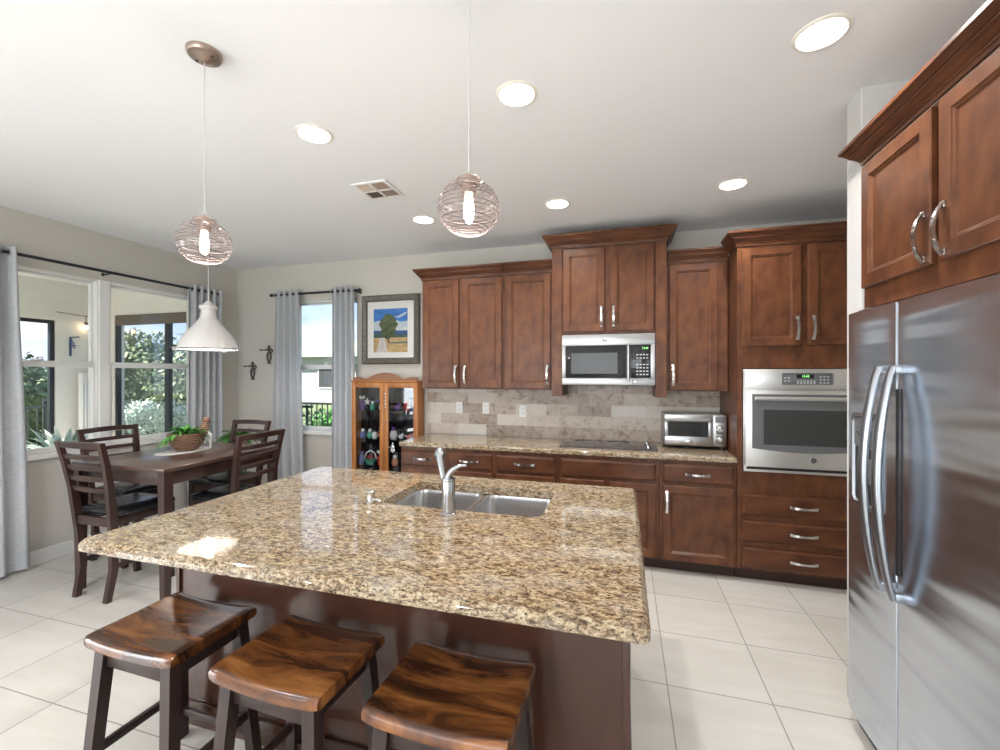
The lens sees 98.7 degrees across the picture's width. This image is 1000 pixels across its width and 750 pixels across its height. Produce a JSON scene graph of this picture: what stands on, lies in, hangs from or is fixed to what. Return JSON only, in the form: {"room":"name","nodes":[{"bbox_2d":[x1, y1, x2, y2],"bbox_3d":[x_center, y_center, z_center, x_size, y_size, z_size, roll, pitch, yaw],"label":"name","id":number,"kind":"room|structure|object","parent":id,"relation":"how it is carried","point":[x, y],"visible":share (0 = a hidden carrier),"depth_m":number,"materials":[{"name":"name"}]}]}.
{"room":"kitchen","nodes":[
{"label":"kitchen","id":0,"kind":"room"},
{"bbox_2d":[18,275,87,439],"bbox_3d":[-7.714,0.130,2.412,0.160,3.020,9.350,0,0,16],"label":"wall","id":1,"kind":"structure","parent":0,"point":[39,298],"depth_m":6.36,"materials":[{"name":"paint"}]},
{"bbox_2d":[20,317,53,448],"bbox_3d":[-7.738,0.135,2.200,0.060,1.870,8.520,0,0,16],"label":"window","id":2,"kind":"structure","parent":1,"relation":"in","point":[50,323],"depth_m":6.25,"materials":[{"name":"brown metal"}]},
{"bbox_2d":[69,336,79,355],"bbox_3d":[-6.375,-0.429,6.423,0.208,0.288,0.028,0,0,16],"label":"wall bracket","id":3,"kind":"object","parent":1,"relation":"attached to","point":[70,338],"visible":1,"depth_m":6.43,"materials":[{"name":"blue metal"}]},
{"bbox_2d":[78,373,87,439],"bbox_3d":[-6.316,0.570,6.598,0.062,1.200,0.257,0,0,16],"label":"column","id":4,"kind":"structure","parent":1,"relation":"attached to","point":[82,377],"depth_m":6.51,"materials":[{"name":"white paint"}]},
{"bbox_2d":[18,272,87,285],"bbox_3d":[-6.116,-1.455,2.106,3.580,0.150,9.650,0,0,16],"label":"ceiling","id":5,"kind":"structure","parent":0,"point":[19,273],"depth_m":6.13,"materials":[{"name":"white paint"}]},
{"bbox_2d":[0,206,236,551],"bbox_3d":[-4.401,0.120,1.340,0.140,2.800,8.130,0,0,16],"label":"wall","id":6,"kind":"structure","parent":0,"point":[50,518],"depth_m":3.79,"materials":[{"name":"paint"}]},
{"bbox_2d":[18,265,98,454],"bbox_3d":[-3.755,-0.110,3.466,0.085,1.490,0.835,0,0,16],"label":"window","id":7,"kind":"structure","parent":6,"relation":"in","point":[93,363],"depth_m":3.83,"materials":[{"name":"white wood"}]},
{"bbox_2d":[27,437,165,461],"bbox_3d":[-3.574,0.657,3.885,0.035,0.045,1.780,0,0,16],"label":"trim","id":8,"kind":"structure","parent":6,"relation":"attached to","point":[34,457],"depth_m":3.63,"materials":[{"name":"white"}]},
{"bbox_2d":[8,505,186,573],"bbox_3d":[-3.815,1.462,3.088,0.015,0.115,4.415,0,0,16],"label":"baseboard","id":9,"kind":"structure","parent":6,"relation":"attached to","point":[52,552],"depth_m":3.54,"materials":[{"name":"white"}]},
{"bbox_2d":[88,280,109,444],"bbox_3d":[-3.652,-0.110,3.908,0.152,1.490,0.080,0,0,16],"label":"trim","id":10,"kind":"structure","parent":6,"relation":"attached to","point":[104,286],"depth_m":3.88,"materials":[{"name":"white wood"}]},
{"bbox_2d":[1,249,218,294],"bbox_3d":[-3.533,-0.916,3.894,0.129,0.048,2.164,0,0,16],"label":"curtain rod","id":11,"kind":"object","parent":6,"relation":"attached to","point":[3,250],"visible":0.8,"depth_m":3.76,"materials":[{"name":"brown metal"}]},
{"bbox_2d":[0,246,29,577],"bbox_3d":[-3.726,0.263,3.075,0.084,2.455,0.548,0,0,16],"label":"curtain","id":12,"kind":"object","parent":11,"relation":"hanging from","point":[14,514],"visible":1,"depth_m":3.23,"materials":[{"name":"grey fabric"}]},
{"bbox_2d":[187,284,222,506],"bbox_3d":[-3.243,0.263,4.725,0.090,2.455,0.388,0,0,16],"label":"curtain","id":13,"kind":"object","parent":11,"relation":"hanging from","point":[205,368],"visible":0.6,"depth_m":4.73,"materials":[{"name":"grey fabric"}]},
{"bbox_2d":[110,282,187,443],"bbox_3d":[-3.503,-0.110,4.336,0.085,1.490,0.835,0,0,16],"label":"window","id":14,"kind":"structure","parent":6,"relation":"in","point":[157,365],"depth_m":4.20,"materials":[{"name":"white wood"}]},
{"bbox_2d":[111,288,185,435],"bbox_3d":[-4.816,0.130,6.513,3.530,3.020,0.140,0,0,16],"label":"wall","id":15,"kind":"structure","parent":0,"point":[123,302],"depth_m":6.73,"materials":[{"name":"paint"}]},
{"bbox_2d":[115,312,185,435],"bbox_3d":[-4.689,0.115,6.430,2.980,2.110,0.090,0,0,16],"label":"window","id":16,"kind":"structure","parent":15,"relation":"in","point":[168,319],"depth_m":6.56,"materials":[{"name":"brown metal"}]},
{"bbox_2d":[0,553,875,749],"bbox_3d":[-1.303,1.570,0.444,6.590,0.100,8.410,0,0,16],"label":"floor","id":17,"kind":"structure","parent":0,"point":[728,662],"depth_m":2.25,"materials":[{"name":"tile"}]},
{"bbox_2d":[54,440,174,603],"bbox_3d":[-2.717,0.981,3.060,0.446,1.084,0.530,0,0,16],"label":"dining chair","id":18,"kind":"object","parent":17,"relation":"on","point":[132,507],"visible":0.77,"depth_m":2.92,"materials":[{"name":"brown wood"}]},
{"bbox_2d":[82,492,174,516],"bbox_3d":[-2.698,0.931,3.126,0.410,0.056,0.393,0,0,16],"label":"seat cushion","id":19,"kind":"object","parent":18,"relation":"on","point":[132,504],"depth_m":3.02,"materials":[{"name":"black leather"}]},
{"bbox_2d":[75,424,157,568],"bbox_3d":[-3.139,0.981,3.619,0.530,1.084,0.446,0,0,16],"label":"dining chair","id":20,"kind":"object","parent":17,"relation":"on","point":[121,488],"visible":0.28,"depth_m":3.54,"materials":[{"name":"brown wood"}]},
{"bbox_2d":[91,482,157,496],"bbox_3d":[-3.073,0.931,3.600,0.393,0.056,0.410,0,0,16],"label":"seat cushion","id":21,"kind":"object","parent":20,"relation":"on","point":[121,488],"depth_m":3.48,"materials":[{"name":"black leather"}]},
{"bbox_2d":[83,592,261,749],"bbox_3d":[-1.203,1.215,1.592,0.436,0.613,0.366,0,0,17],"label":"bar stool","id":22,"kind":"object","parent":17,"relation":"on","point":[161,641],"visible":0.99,"depth_m":1.51,"materials":[{"name":"brown wood"}]},
{"bbox_2d":[71,441,277,599],"bbox_3d":[-2.467,1.065,3.367,0.880,0.910,0.970,0,0,16],"label":"dining table","id":23,"kind":"object","parent":17,"relation":"on","point":[139,467],"visible":0.62,"depth_m":3.02,"materials":[{"name":"brown wood"}]},
{"bbox_2d":[154,446,211,455],"bbox_3d":[-2.530,0.608,3.438,0.260,0.004,0.430,0,0,16],"label":"placemat","id":24,"kind":"object","parent":23,"relation":"on","point":[170,452],"visible":0.8,"depth_m":3.36,"materials":[{"name":"fabric"}]},
{"bbox_2d":[155,417,211,450],"bbox_3d":[-2.523,0.479,3.443,0.382,0.253,0.368,0,0,-35],"label":"basket","id":25,"kind":"object","parent":24,"relation":"on","point":[185,438],"visible":1,"depth_m":3.40,"materials":[{"name":"wicker"}]},
{"bbox_2d":[166,432,205,450],"bbox_3d":[-2.524,0.535,3.457,0.260,0.140,0.260,0,0,16],"label":"basket bowl","id":26,"kind":"object","parent":25,"relation":"on","point":[181,441],"depth_m":3.38,"materials":[{"name":"wicker"}]},
{"bbox_2d":[188,419,270,506],"bbox_3d":[-2.501,0.981,3.986,0.446,1.084,0.530,0,0,16],"label":"dining chair","id":27,"kind":"object","parent":17,"relation":"on","point":[219,479],"visible":0.34,"depth_m":3.94,"materials":[{"name":"brown wood"}]},
{"bbox_2d":[188,470,256,485],"bbox_3d":[-2.521,0.931,3.921,0.410,0.056,0.393,0,0,16],"label":"seat cushion","id":28,"kind":"object","parent":27,"relation":"on","point":[219,479],"depth_m":3.77,"materials":[{"name":"black leather"}]},
{"bbox_2d":[213,427,257,470],"bbox_3d":[-2.838,1.041,4.617,0.572,0.963,0.531,0,0,16],"label":"potted plant","id":29,"kind":"object","parent":17,"relation":"on","point":[226,437],"visible":0.3,"depth_m":4.55,"materials":[{"name":"green plant"}]},
{"bbox_2d":[190,428,284,505],"bbox_3d":[-2.073,0.981,3.399,0.530,1.084,0.446,0,0,16],"label":"dining chair","id":30,"kind":"object","parent":17,"relation":"on","point":[234,486],"visible":0.42,"depth_m":3.29,"materials":[{"name":"brown wood"}]},
{"bbox_2d":[190,483,258,501],"bbox_3d":[-2.138,0.931,3.418,0.393,0.056,0.410,0,0,16],"label":"seat cushion","id":31,"kind":"object","parent":30,"relation":"on","point":[210,494],"depth_m":3.30,"materials":[{"name":"black leather"}]},
{"bbox_2d":[208,615,384,749],"bbox_3d":[-0.654,1.215,1.419,0.436,0.613,0.366,0,0,19],"label":"bar stool","id":32,"kind":"object","parent":17,"relation":"on","point":[294,671],"visible":1,"depth_m":1.35,"materials":[{"name":"brown wood"}]},
{"bbox_2d":[351,373,423,471],"bbox_3d":[-1.201,0.748,4.536,0.786,1.545,0.192,0,0,16],"label":"curio cabinet","id":33,"kind":"object","parent":17,"relation":"on","point":[390,389],"visible":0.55,"depth_m":4.57,"materials":[{"name":"brown wood"}]},
{"bbox_2d":[358,450,363,463],"bbox_3d":[-1.500,0.884,4.646,0.073,0.144,0.071,0,0,27],"label":"vase","id":34,"kind":"object","parent":33,"relation":"on","point":[361,457],"visible":0.99,"depth_m":4.62,"materials":[{"name":"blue ceramic"}]},
{"bbox_2d":[359,395,365,409],"bbox_3d":[-1.491,0.298,4.644,0.079,0.157,0.077,0,0,23],"label":"vase","id":35,"kind":"object","parent":33,"relation":"on","point":[362,405],"visible":1,"depth_m":4.62,"materials":[{"name":"purple glass"}]},
{"bbox_2d":[364,450,376,464],"bbox_3d":[-1.394,0.881,4.615,0.145,0.152,0.145,0,0,1],"label":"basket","id":36,"kind":"object","parent":33,"relation":"on","point":[369,460],"visible":0.97,"depth_m":4.60,"materials":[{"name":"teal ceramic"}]},
{"bbox_2d":[364,457,376,464],"bbox_3d":[-1.394,0.927,4.615,0.145,0.059,0.145,0,0,1],"label":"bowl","id":37,"kind":"object","parent":36,"relation":"on","point":[369,460],"depth_m":4.58,"materials":[{"name":"teal ceramic"}]},
{"bbox_2d":[356,437,406,440],"bbox_3d":[-1.189,0.680,4.561,0.738,0.006,0.121,0,0,16],"label":"glass shelf","id":38,"kind":"object","parent":33,"relation":"attached to","point":[357,438],"depth_m":4.57,"materials":[{"name":"clear glass"}]},
{"bbox_2d":[356,409,412,411],"bbox_3d":[-1.189,0.380,4.561,0.738,0.006,0.121,0,0,16],"label":"glass shelf","id":39,"kind":"object","parent":33,"relation":"attached to","point":[357,410],"depth_m":4.56,"materials":[{"name":"clear glass"}]},
{"bbox_2d":[361,382,412,471],"bbox_3d":[-1.171,0.749,4.624,0.742,1.342,0.006,0,0,16],"label":"mirror","id":40,"kind":"object","parent":33,"relation":"attached to","point":[402,421],"depth_m":4.62,"materials":[{"name":"mirror"}]},
{"bbox_2d":[389,427,396,438],"bbox_3d":[-1.129,0.611,4.539,0.086,0.132,0.084,0,0,18],"label":"figurine","id":41,"kind":"object","parent":33,"relation":"on","point":[393,434],"visible":1,"depth_m":4.51,"materials":[{"name":"white ceramic"}]},
{"bbox_2d":[403,397,409,410],"bbox_3d":[-0.978,0.304,4.495,0.073,0.144,0.071,0,0,-5],"label":"vase","id":42,"kind":"object","parent":33,"relation":"on","point":[406,405],"visible":0.99,"depth_m":4.47,"materials":[{"name":"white ceramic"}]},
{"bbox_2d":[176,494,631,749],"bbox_3d":[-0.365,1.084,2.112,1.930,0.872,1.018,0,0,16],"label":"kitchen island","id":43,"kind":"object","parent":17,"relation":"on","point":[579,697],"visible":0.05,"depth_m":1.54,"materials":[{"name":"brown wood"}]},
{"bbox_2d":[78,467,650,643],"bbox_3d":[-0.416,0.626,1.941,2.003,0.040,1.342,0,0,16],"label":"island countertop","id":44,"kind":"structure","parent":43,"relation":"on","point":[577,566],"depth_m":1.51,"materials":[{"name":"stone"}]},
{"bbox_2d":[365,489,381,502],"bbox_3d":[-0.601,0.578,2.047,0.088,0.055,0.050,0,0,16],"label":"soap dispenser","id":45,"kind":"object","parent":44,"relation":"on","point":[370,493],"visible":1,"depth_m":2.04,"materials":[{"name":"silver metal"}]},
{"bbox_2d":[434,448,466,516],"bbox_3d":[-0.243,0.472,1.917,0.096,0.268,0.221,0,0,-37],"label":"kitchen faucet","id":46,"kind":"object","parent":44,"relation":"on","point":[448,482],"visible":1,"depth_m":1.85,"materials":[{"name":"silver metal"}]},
{"bbox_2d":[393,489,550,516],"bbox_3d":[-0.142,0.751,2.128,0.793,0.210,0.438,0,0,16],"label":"sink","id":47,"kind":"object","parent":44,"relation":"in","point":[464,501],"visible":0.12,"depth_m":2.29,"materials":[{"name":"silver metal"}]},
{"bbox_2d":[393,489,484,510],"bbox_3d":[-0.327,0.751,2.182,0.408,0.210,0.438,0,0,16],"label":"basin","id":48,"kind":"object","parent":47,"relation":"in","point":[464,501],"depth_m":2.36,"materials":[{"name":"silver metal"}]},
{"bbox_2d":[468,495,550,516],"bbox_3d":[0.054,0.742,2.071,0.385,0.190,0.438,0,0,16],"label":"basin","id":49,"kind":"object","parent":47,"relation":"in","point":[495,504],"depth_m":2.27,"materials":[{"name":"silver metal"}]},
{"bbox_2d":[401,446,493,477],"bbox_3d":[-0.404,1.083,4.068,0.890,0.874,0.644,0,0,16],"label":"base cabinet","id":50,"kind":"object","parent":17,"relation":"on","point":[480,463],"visible":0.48,"depth_m":3.78,"materials":[{"name":"brown wood"}]},
{"bbox_2d":[361,640,535,749],"bbox_3d":[-0.132,1.215,1.266,0.436,0.613,0.366,0,0,17],"label":"bar stool","id":51,"kind":"object","parent":17,"relation":"on","point":[437,697],"visible":1,"depth_m":1.21,"materials":[{"name":"brown wood"}]},
{"bbox_2d":[494,451,557,482],"bbox_3d":[0.286,1.083,3.868,0.544,0.874,0.644,0,0,16],"label":"base cabinet","id":52,"kind":"object","parent":17,"relation":"on","point":[524,466],"visible":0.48,"depth_m":3.59,"materials":[{"name":"brown wood"}]},
{"bbox_2d":[558,454,658,566],"bbox_3d":[0.927,1.083,3.683,0.786,0.874,0.644,0,0,16],"label":"base cabinet","id":53,"kind":"object","parent":17,"relation":"on","point":[639,474],"visible":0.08,"depth_m":3.37,"materials":[{"name":"brown wood"}]},
{"bbox_2d":[658,459,736,575],"bbox_3d":[1.564,1.083,3.499,0.536,0.874,0.644,0,0,16],"label":"base cabinet","id":54,"kind":"object","parent":17,"relation":"on","point":[698,499],"visible":1,"depth_m":3.23,"materials":[{"name":"brown wood"}]},
{"bbox_2d":[399,433,737,462],"bbox_3d":[0.495,0.625,3.817,2.767,0.038,0.628,0,0,16],"label":"countertop","id":55,"kind":"structure","parent":54,"relation":"on","point":[433,440],"depth_m":3.59,"materials":[{"name":"stone"}]},
{"bbox_2d":[559,438,657,450],"bbox_3d":[0.939,0.592,3.736,0.790,0.028,0.460,0,0,16],"label":"cooktop","id":56,"kind":"object","parent":55,"relation":"in","point":[568,442],"visible":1,"depth_m":3.70,"materials":[{"name":"black glass"}]},
{"bbox_2d":[661,411,726,449],"bbox_3d":[1.621,0.462,3.610,0.475,0.288,0.344,0,0,16],"label":"toaster oven","id":57,"kind":"object","parent":55,"relation":"on","point":[678,428],"visible":1,"depth_m":3.49,"materials":[{"name":"silver metal"}]},
{"bbox_2d":[720,221,846,589],"bbox_3d":[2.227,0.236,3.303,0.982,2.568,0.667,0,0,16],"label":"tall cabinet","id":58,"kind":"object","parent":17,"relation":"on","point":[787,303],"visible":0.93,"depth_m":3.07,"materials":[{"name":"brown wood"}]},
{"bbox_2d":[742,369,846,476],"bbox_3d":[2.216,0.330,3.266,0.765,0.745,0.674,0,0,16],"label":"wall oven","id":59,"kind":"object","parent":58,"relation":"in","point":[794,421],"visible":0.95,"depth_m":3.02,"materials":[{"name":"grey metal"}]},
{"bbox_2d":[849,273,999,749],"bbox_3d":[1.743,0.620,1.354,0.894,1.800,0.910,0,0,16],"label":"refrigerator","id":60,"kind":"object","parent":17,"relation":"on","point":[924,369],"visible":1,"depth_m":1.37,"materials":[{"name":"grey metal"}]},
{"bbox_2d":[0,0,999,269],"bbox_3d":[-1.303,-1.350,0.444,6.590,0.140,8.410,0,0,16],"label":"ceiling","id":61,"kind":"structure","parent":0,"point":[640,110],"depth_m":2.09,"materials":[{"name":"paint"}]},
{"bbox_2d":[174,41,232,264],"bbox_3d":[-1.173,-0.862,1.702,0.194,0.834,0.194,0,0,16],"label":"glass pendant","id":62,"kind":"object","parent":61,"relation":"hanging from","point":[202,53],"visible":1,"depth_m":1.69,"materials":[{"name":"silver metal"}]},
{"bbox_2d":[192,214,215,232],"bbox_3d":[-1.173,-0.603,1.703,0.080,0.069,0.080,0,0,16],"label":"socket","id":63,"kind":"object","parent":62,"relation":"attached to","point":[203,219],"depth_m":1.68,"materials":[{"name":"silver metal"}]},
{"bbox_2d":[172,221,238,352],"bbox_3d":[-2.415,-0.739,3.564,0.453,1.080,0.448,0,0,16],"label":"dome pendant","id":64,"kind":"object","parent":61,"relation":"hanging from","point":[207,333],"visible":0.95,"depth_m":3.47,"materials":[{"name":"white metal"}]},
{"bbox_2d":[295,124,332,143],"bbox_3d":[-0.986,-1.308,2.278,0.188,0.068,0.188,0,0,16],"label":"recessed light","id":65,"kind":"object","parent":61,"relation":"in","point":[323,136],"visible":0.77,"depth_m":2.32,"materials":[{"name":"white"}]},
{"bbox_2d":[351,179,403,199],"bbox_3d":[-0.840,-1.274,2.963,0.260,0.010,0.260,0,0,16],"label":"ceiling vent","id":66,"kind":"object","parent":61,"relation":"in","point":[378,189],"visible":1,"depth_m":2.94,"materials":[{"name":"white plastic"}]},
{"bbox_2d":[412,215,434,223],"bbox_3d":[-0.628,-1.308,3.534,0.188,0.068,0.188,0,0,16],"label":"recessed light","id":67,"kind":"object","parent":61,"relation":"in","point":[421,219],"visible":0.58,"depth_m":3.59,"materials":[{"name":"white plastic"}]},
{"bbox_2d":[438,0,499,236],"bbox_3d":[-0.098,-0.862,1.352,0.194,0.834,0.194,0,0,16],"label":"glass pendant","id":68,"kind":"object","parent":61,"relation":"hanging from","point":[468,182],"visible":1,"depth_m":1.34,"materials":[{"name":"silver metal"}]},
{"bbox_2d":[456,172,480,195],"bbox_3d":[-0.098,-0.603,1.353,0.080,0.069,0.080,0,0,16],"label":"socket","id":69,"kind":"object","parent":68,"relation":"attached to","point":[467,175],"depth_m":1.33,"materials":[{"name":"silver metal"}]},
{"bbox_2d":[496,80,536,107],"bbox_3d":[0.076,-1.308,1.956,0.188,0.068,0.188,0,0,16],"label":"recessed light","id":70,"kind":"object","parent":61,"relation":"in","point":[514,96],"visible":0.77,"depth_m":2.00,"materials":[{"name":"white plastic"}]},
{"bbox_2d":[545,199,569,208],"bbox_3d":[0.429,-1.308,3.207,0.188,0.068,0.188,0,0,16],"label":"recessed light","id":71,"kind":"object","parent":61,"relation":"in","point":[555,203],"visible":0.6,"depth_m":3.26,"materials":[{"name":"white plastic"}]},
{"bbox_2d":[717,178,748,189],"bbox_3d":[1.561,-1.308,2.875,0.188,0.068,0.188,0,0,16],"label":"recessed light","id":72,"kind":"object","parent":61,"relation":"in","point":[734,183],"visible":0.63,"depth_m":2.92,"materials":[{"name":"white plastic"}]},
{"bbox_2d":[791,13,853,52],"bbox_3d":[1.205,-1.308,1.609,0.188,0.068,0.188,0,0,16],"label":"recessed light","id":73,"kind":"object","parent":61,"relation":"in","point":[806,40],"visible":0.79,"depth_m":1.64,"materials":[{"name":"white plastic"}]},
{"bbox_2d":[237,217,846,484],"bbox_3d":[-0.156,0.120,4.412,6.590,2.800,0.150,0,0,16],"label":"wall","id":74,"kind":"structure","parent":0,"point":[383,275],"depth_m":4.45,"materials":[{"name":"paint"}]},
{"bbox_2d":[243,362,256,379],"bbox_3d":[-2.993,-0.052,5.152,0.192,0.216,0.044,0,0,16],"label":"wall ornament","id":75,"kind":"object","parent":74,"relation":"attached to","point":[252,365],"visible":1,"depth_m":5.13,"materials":[{"name":"grey metal"}]},
{"bbox_2d":[260,345,272,363],"bbox_3d":[-2.762,-0.242,5.085,0.192,0.216,0.044,0,0,16],"label":"wall ornament","id":76,"kind":"object","parent":74,"relation":"attached to","point":[269,352],"visible":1,"depth_m":5.07,"materials":[{"name":"grey metal"}]},
{"bbox_2d":[269,288,360,296],"bbox_3d":[-2.072,-0.916,4.843,1.212,0.048,0.125,0,0,16],"label":"curtain rod","id":77,"kind":"object","parent":74,"relation":"attached to","point":[358,289],"visible":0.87,"depth_m":4.78,"materials":[{"name":"brown metal"}]},
{"bbox_2d":[272,289,302,479],"bbox_3d":[-2.434,0.263,4.903,0.451,2.455,0.082,0,0,16],"label":"curtain","id":78,"kind":"object","parent":77,"relation":"hanging from","point":[287,389],"visible":0.84,"depth_m":4.89,"materials":[{"name":"grey fabric"}]},
{"bbox_2d":[330,286,354,468],"bbox_3d":[-1.719,0.263,4.696,0.297,2.455,0.081,0,0,16],"label":"curtain","id":79,"kind":"object","parent":77,"relation":"hanging from","point":[343,336],"visible":0.8,"depth_m":4.69,"materials":[{"name":"grey fabric"}]},
{"bbox_2d":[303,430,331,435],"bbox_3d":[-2.000,0.657,4.859,0.900,0.045,0.035,0,0,16],"label":"trim","id":80,"kind":"structure","parent":74,"relation":"attached to","point":[309,432],"depth_m":4.86,"materials":[{"name":"white"}]},
{"bbox_2d":[299,298,356,430],"bbox_3d":[-1.979,-0.110,4.931,0.860,1.490,0.085,0,0,16],"label":"window","id":81,"kind":"structure","parent":74,"relation":"in","point":[325,365],"depth_m":4.95,"materials":[{"name":"white wood"}]},
{"bbox_2d":[362,293,419,363],"bbox_3d":[-1.181,-0.490,4.616,0.695,0.745,0.038,0,0,16],"label":"framed painting","id":82,"kind":"object","parent":74,"relation":"attached to","point":[390,323],"visible":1,"depth_m":4.61,"materials":[{"name":"grey wood"}]},
{"bbox_2d":[374,308,407,352],"bbox_3d":[-1.180,-0.480,4.618,0.410,0.470,0.003,0,0,16],"label":"picture","id":83,"kind":"object","parent":82,"relation":"attached to","point":[390,324],"depth_m":4.62,"materials":[{"name":"multicoloured paper"}]},
{"bbox_2d":[412,263,503,388],"bbox_3d":[-0.359,-0.442,4.191,0.894,1.148,0.397,0,0,16],"label":"upper cabinet","id":84,"kind":"object","parent":74,"relation":"attached to","point":[463,318],"visible":1,"depth_m":4.03,"materials":[{"name":"brown wood"}]},
{"bbox_2d":[456,402,462,412],"bbox_3d":[-0.418,0.335,4.405,0.072,0.116,0.008,0,0,16],"label":"wall outlet","id":85,"kind":"object","parent":74,"relation":"attached to","point":[459,405],"visible":1,"depth_m":4.40,"materials":[{"name":"white plastic"}]},
{"bbox_2d":[482,402,488,413],"bbox_3d":[-0.145,0.335,4.326,0.072,0.116,0.008,0,0,16],"label":"wall outlet","id":86,"kind":"object","parent":74,"relation":"attached to","point":[485,405],"visible":1,"depth_m":4.32,"materials":[{"name":"white plastic"}]},
{"bbox_2d":[519,405,526,416],"bbox_3d":[0.225,0.355,4.219,0.072,0.116,0.008,0,0,16],"label":"wall outlet","id":87,"kind":"object","parent":74,"relation":"attached to","point":[522,408],"visible":1,"depth_m":4.22,"materials":[{"name":"white plastic"}]},
{"bbox_2d":[502,259,551,389],"bbox_3d":[0.289,-0.442,4.004,0.451,1.148,0.397,0,0,16],"label":"upper cabinet","id":88,"kind":"object","parent":74,"relation":"attached to","point":[527,295],"visible":0.97,"depth_m":3.87,"materials":[{"name":"brown wood"}]},
{"bbox_2d":[542,223,677,397],"bbox_3d":[0.952,-0.510,3.779,1.088,1.391,0.461,0,0,16],"label":"upper cabinet","id":89,"kind":"object","parent":74,"relation":"attached to","point":[616,288],"visible":0.99,"depth_m":3.60,"materials":[{"name":"brown wood"}]},
{"bbox_2d":[562,333,654,385],"bbox_3d":[0.949,-0.127,3.771,0.758,0.432,0.458,0,0,16],"label":"microwave","id":90,"kind":"object","parent":89,"relation":"attached to","point":[596,359],"visible":1,"depth_m":3.59,"materials":[{"name":"grey metal"}]},
{"bbox_2d":[667,246,728,391],"bbox_3d":[1.637,-0.442,3.614,0.456,1.148,0.397,0,0,16],"label":"upper cabinet","id":91,"kind":"object","parent":74,"relation":"attached to","point":[697,293],"visible":0.99,"depth_m":3.48,"materials":[{"name":"brown wood"}]},
{"bbox_2d":[847,70,972,697],"bbox_3d":[1.991,0.120,1.860,0.768,2.800,0.130,0,0,16],"label":"wall","id":92,"kind":"structure","parent":0,"point":[868,101],"depth_m":1.95,"materials":[{"name":"white paint"}]},
{"bbox_3d":[-6.113,1.585,2.027,3.530,0.110,9.500,0,0,16],"label":"floor","id":93,"kind":"structure","parent":0,"visible":0},
{"bbox_2d":[26,425,87,448],"bbox_3d":[-5.617,1.076,5.458,1.209,0.908,0.981,0,0,1],"label":"plant","id":94,"kind":"object","parent":93,"relation":"on","point":[56,436],"visible":0.14,"depth_m":5.40,"materials":[{"name":"green plant"}]},
{"bbox_3d":[1.795,0.120,-0.451,0.140,2.800,8.130,0,0,16],"label":"wall","id":95,"kind":"structure","parent":0,"visible":0},
{"bbox_2d":[838,0,999,308],"bbox_3d":[1.803,-0.649,1.352,0.830,0.723,1.039,0,0,16],"label":"upper cabinet","id":96,"kind":"object","parent":95,"relation":"attached to","point":[930,199],"visible":0.99,"depth_m":1.41,"materials":[{"name":"brown wood"}]},
{"label":"outside","id":97,"kind":"structure","parent":0,"visible":0},
{"bbox_2d":[26,404,331,446],"bbox_3d":[-1.332,1.795,13.397,70.000,0.250,65.000,0,0,16],"label":"ground","id":98,"kind":"structure","parent":97,"point":[314,406],"depth_m":20.77,"materials":[{"name":"green plant"}]},
{"bbox_2d":[22,352,46,444],"bbox_3d":[-11.760,0.549,10.383,2.274,2.377,2.414,0,0,25],"label":"tree","id":99,"kind":"object","parent":98,"relation":"on","point":[39,382],"visible":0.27,"depth_m":10.15,"materials":[{"name":"green plant"}]},
{"bbox_2d":[25,405,46,446],"bbox_3d":[-8.107,1.045,4.724,0.050,1.150,6.625,0,0,16],"label":"railing","id":100,"kind":"object","parent":98,"relation":"on","point":[45,406],"visible":0.09,"depth_m":6.91,"materials":[{"name":"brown metal"}]},
{"bbox_2d":[124,397,160,434],"bbox_3d":[-6.167,1.020,7.395,0.692,1.306,0.563,0,0,16],"label":"flowering shrub","id":101,"kind":"object","parent":98,"relation":"on","point":[140,411],"visible":0.73,"depth_m":7.30,"materials":[{"name":"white plant"}]},
{"bbox_2d":[124,327,185,434],"bbox_3d":[-9.484,0.240,11.518,2.180,3.017,2.119,0,0,16],"label":"tree","id":102,"kind":"object","parent":98,"relation":"on","point":[149,352],"visible":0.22,"depth_m":10.99,"materials":[{"name":"green plant"}]},
{"bbox_2d":[140,331,185,431],"bbox_3d":[-7.423,0.216,10.687,2.261,3.019,2.360,0,0,16],"label":"tree","id":103,"kind":"object","parent":98,"relation":"on","point":[179,375],"visible":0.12,"depth_m":9.97,"materials":[{"name":"green plant"}]},
{"bbox_2d":[149,399,185,433],"bbox_3d":[-5.529,1.030,7.221,0.744,1.286,0.576,0,0,16],"label":"flowering shrub","id":104,"kind":"object","parent":98,"relation":"on","point":[177,411],"visible":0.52,"depth_m":7.09,"materials":[{"name":"green plant"}]},
{"bbox_2d":[42,398,312,445],"bbox_3d":[-6.251,1.045,7.948,6.625,1.150,0.050,0,0,16],"label":"railing","id":105,"kind":"object","parent":98,"relation":"on","point":[44,400],"visible":0.19,"depth_m":8.19,"materials":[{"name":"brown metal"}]},
{"bbox_2d":[302,402,331,426],"bbox_3d":[-2.887,1.045,7.705,3.425,1.150,0.050,0,0,16],"label":"railing","id":106,"kind":"object","parent":98,"relation":"on","point":[306,403],"visible":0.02,"depth_m":7.83,"materials":[{"name":"brown metal"}]},
{"bbox_2d":[303,408,330,425],"bbox_3d":[-4.447,1.266,10.445,2.539,0.927,1.562,0,0,16],"label":"shrub","id":107,"kind":"object","parent":98,"relation":"on","point":[304,413],"visible":0.05,"depth_m":10.21,"materials":[{"name":"green plant"}]},
{"bbox_2d":[310,408,331,426],"bbox_3d":[-3.288,1.157,8.288,0.917,1.091,0.773,0,0,16],"label":"shrub","id":108,"kind":"object","parent":98,"relation":"on","point":[330,413],"visible":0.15,"depth_m":8.18,"materials":[{"name":"green plant"}]},
{"bbox_2d":[302,340,356,402],"bbox_3d":[-9.187,-0.280,27.638,11.000,3.900,7.000,0,0,16],"label":"house","id":109,"kind":"structure","parent":98,"relation":"on","point":[316,383],"depth_m":25.00,"materials":[{"name":"paint"}]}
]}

